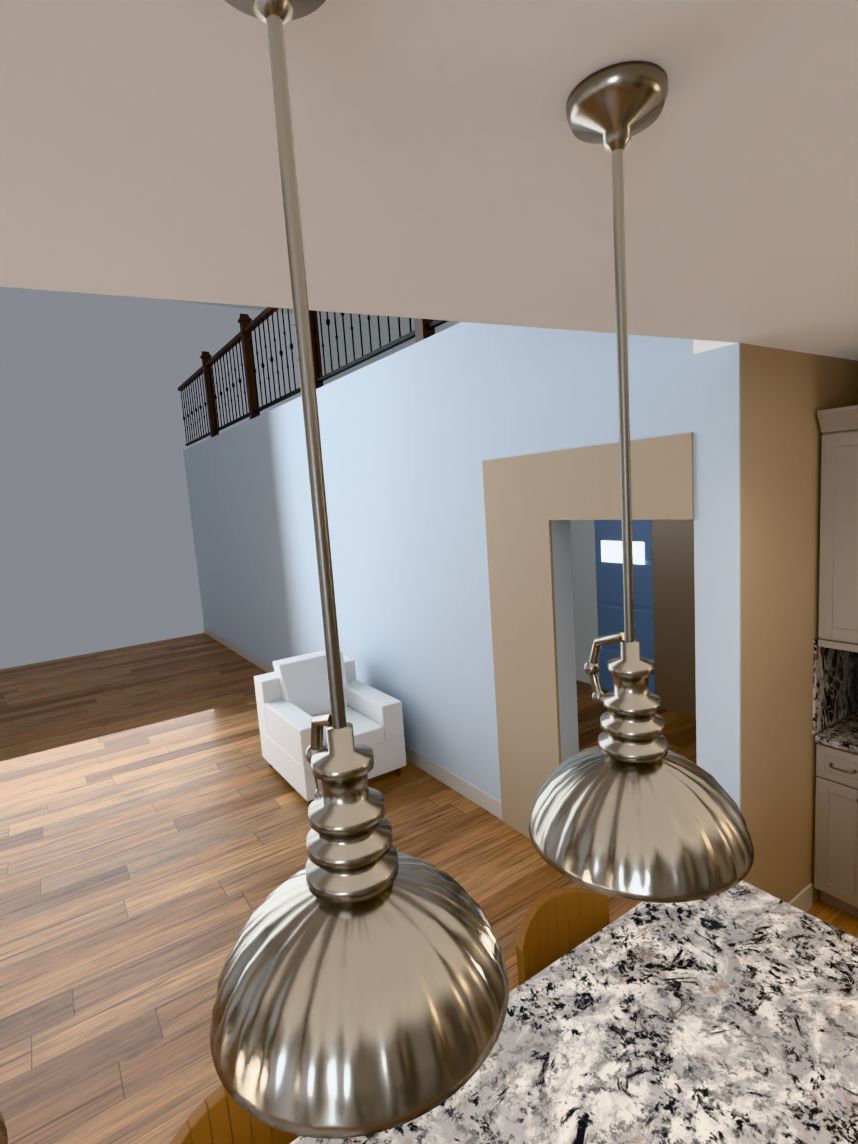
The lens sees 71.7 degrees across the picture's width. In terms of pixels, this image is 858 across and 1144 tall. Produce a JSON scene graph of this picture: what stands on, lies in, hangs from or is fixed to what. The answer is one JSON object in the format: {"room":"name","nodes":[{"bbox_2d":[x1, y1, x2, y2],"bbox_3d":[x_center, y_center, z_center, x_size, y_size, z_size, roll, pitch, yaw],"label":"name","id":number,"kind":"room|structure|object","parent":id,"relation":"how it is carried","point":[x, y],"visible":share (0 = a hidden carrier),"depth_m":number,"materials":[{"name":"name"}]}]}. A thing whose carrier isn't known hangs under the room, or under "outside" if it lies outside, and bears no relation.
{"room":"kitchen","nodes":[
{"label":"kitchen","id":0,"kind":"room"},
{"bbox_2d":[165,299,292,313],"bbox_3d":[-2.738,-3.858,2.871,10.700,0.100,14.000,-9,9,-33],"label":"ceiling","id":1,"kind":"structure","parent":0,"point":[255,308],"depth_m":10.74,"materials":[{"name":"grey paint"}]},
{"bbox_2d":[0,633,857,1143],"bbox_3d":[-2.332,1.978,3.633,10.700,0.100,14.000,-9,9,-33],"label":"floor","id":2,"kind":"structure","parent":0,"point":[154,821],"depth_m":3.75,"materials":[{"name":"brown wood"}]},
{"bbox_2d":[170,1084,298,1143],"bbox_3d":[-0.287,1.610,1.203,0.360,0.975,0.409,-9,9,-33],"label":"stool","id":3,"kind":"object","parent":2,"relation":"on","point":[219,1115],"visible":0.31,"depth_m":1.27,"materials":[{"name":"brown wood"}]},
{"bbox_2d":[254,650,406,805],"bbox_3d":[-0.826,1.196,4.874,0.850,0.920,1.020,-9,9,-33],"label":"armchair","id":4,"kind":"object","parent":2,"relation":"on","point":[292,696],"visible":0.75,"depth_m":4.76,"materials":[{"name":"white fabric"}]},
{"bbox_2d":[516,887,609,985],"bbox_3d":[0.499,1.488,1.723,0.360,0.975,0.409,-9,9,-33],"label":"stool","id":5,"kind":"object","parent":2,"relation":"on","point":[556,924],"visible":0.35,"depth_m":1.82,"materials":[{"name":"brown wood"}]},
{"bbox_2d":[814,743,857,917],"bbox_3d":[2.261,1.237,3.046,0.648,0.885,0.243,-9,9,-33],"label":"base cabinet","id":6,"kind":"object","parent":2,"relation":"on","point":[836,846],"depth_m":2.89,"materials":[{"name":"grey paint"}]},
{"bbox_2d":[815,711,857,753],"bbox_3d":[2.658,0.836,2.342,0.657,0.033,1.796,-9,9,-33],"label":"countertop","id":7,"kind":"structure","parent":6,"relation":"on","point":[842,734],"depth_m":2.89,"materials":[{"name":"stone"}]},
{"bbox_2d":[0,0,857,360],"bbox_3d":[-0.524,-0.568,-0.433,8.900,0.300,4.549,-9,9,-33],"label":"ceiling","id":8,"kind":"structure","parent":0,"point":[450,166],"depth_m":0.92,"materials":[{"name":"white paint"}]},
{"bbox_2d":[0,1110,7,1143],"bbox_3d":[-0.534,0.009,0.359,0.324,1.043,0.324,-9,9,-33],"label":"stool","id":9,"kind":"object","parent":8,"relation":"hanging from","point":[3,1135],"visible":1,"depth_m":0.53,"materials":[{"name":"brown wood"}]},
{"bbox_2d":[210,0,508,1138],"bbox_3d":[-0.109,-0.052,0.598,0.324,1.043,0.324,-9,9,-33],"label":"pendant light","id":10,"kind":"object","parent":8,"relation":"hanging from","point":[362,984],"visible":1,"depth_m":0.57,"materials":[{"name":"silver metal"}]},
{"bbox_2d":[529,61,753,902],"bbox_3d":[0.282,-0.112,0.851,0.324,1.043,0.324,-9,9,-33],"label":"pendant light","id":11,"kind":"object","parent":8,"relation":"hanging from","point":[630,806],"visible":1,"depth_m":0.81,"materials":[{"name":"silver metal"}]},
{"bbox_2d":[183,322,692,800],"bbox_3d":[-1.446,-0.184,6.674,0.150,3.270,9.660,-9,9,-33],"label":"wall","id":12,"kind":"structure","parent":0,"point":[413,436],"depth_m":4.46,"materials":[{"name":"blue paint"}]},
{"bbox_2d":[178,307,447,445],"bbox_3d":[-1.622,-2.422,6.404,0.130,1.250,9.600,-9,9,-33],"label":"balcony railing","id":13,"kind":"object","parent":12,"relation":"on","point":[424,328],"visible":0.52,"depth_m":7.09,"materials":[{"name":"brown wood"}]},
{"bbox_2d":[203,626,501,819],"bbox_3d":[-1.800,1.331,7.415,0.013,0.130,8.250,-9,9,-33],"label":"baseboard","id":14,"kind":"structure","parent":12,"relation":"attached to","point":[468,790],"depth_m":4.62,"materials":[{"name":"grey wood"}]},
{"bbox_2d":[482,432,693,838],"bbox_3d":[0.815,0.543,3.272,0.020,2.400,1.410,-9,9,-33],"label":"wall surround","id":15,"kind":"object","parent":12,"relation":"attached to","point":[528,498],"visible":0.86,"depth_m":3.47,"materials":[{"name":"beige paint"}]},
{"bbox_2d":[317,311,598,683],"bbox_3d":[1.807,-1.617,6.124,0.200,5.800,14.000,-9,9,-33],"label":"wall","id":16,"kind":"structure","parent":0,"point":[584,580],"depth_m":8.06,"materials":[{"name":"grey"}]},
{"bbox_2d":[652,519,695,718],"bbox_3d":[2.532,-0.051,5.124,0.100,2.860,1.320,-9,9,-33],"label":"wall","id":17,"kind":"structure","parent":0,"point":[673,603],"depth_m":5.52,"materials":[{"name":"beige paint"}]},
{"bbox_2d":[594,520,654,693],"bbox_3d":[1.979,0.129,6.011,0.060,2.350,0.720,-9,9,-33],"label":"door","id":18,"kind":"structure","parent":17,"relation":"in","point":[609,574],"depth_m":6.03,"materials":[{"name":"blue"}]},
{"bbox_2d":[692,343,740,811],"bbox_3d":[1.257,0.440,2.588,0.010,2.720,0.200,-9,9,-33],"label":"wall","id":19,"kind":"structure","parent":0,"point":[716,391],"depth_m":2.52,"materials":[{"name":"blue paint"}]},
{"bbox_2d":[740,343,857,902],"bbox_3d":[1.798,0.355,2.946,1.300,2.720,0.200,-9,9,-33],"label":"wall","id":20,"kind":"structure","parent":0,"point":[786,395],"depth_m":2.67,"materials":[{"name":"beige paint"}]},
{"bbox_2d":[788,883,812,911],"bbox_3d":[1.673,1.687,2.843,0.664,0.130,0.013,-9,9,-33],"label":"baseboard","id":21,"kind":"structure","parent":20,"relation":"attached to","point":[801,900],"depth_m":2.97,"materials":[{"name":"grey"}]},
{"bbox_2d":[817,405,857,648],"bbox_3d":[2.159,-0.239,2.854,0.648,1.070,0.243,-9,9,-33],"label":"upper cabinet","id":22,"kind":"object","parent":20,"relation":"attached to","point":[838,563],"depth_m":2.71,"materials":[{"name":"grey paint"}]},
{"bbox_3d":[0.197,1.690,0.573,2.930,0.912,1.084,-9,9,-33],"label":"kitchen island","id":23,"kind":"object","parent":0,"visible":0},
{"bbox_2d":[289,880,857,1143],"bbox_3d":[0.077,1.237,0.648,2.990,0.033,1.363,-9,9,-33],"label":"island countertop","id":24,"kind":"structure","parent":23,"relation":"on","point":[730,1016],"depth_m":1.38,"materials":[{"name":"stone"}]},
{"bbox_3d":[2.948,0.330,2.528,0.150,2.720,2.170,-9,9,-33],"label":"wall","id":25,"kind":"structure","parent":0,"visible":0},
{"bbox_2d":[812,638,857,734],"bbox_3d":[2.643,0.581,2.317,0.650,0.477,1.812,-9,9,-33],"label":"backsplash","id":26,"kind":"structure","parent":25,"relation":"attached to","point":[835,685],"depth_m":2.99,"materials":[{"name":"stone"}]}
]}

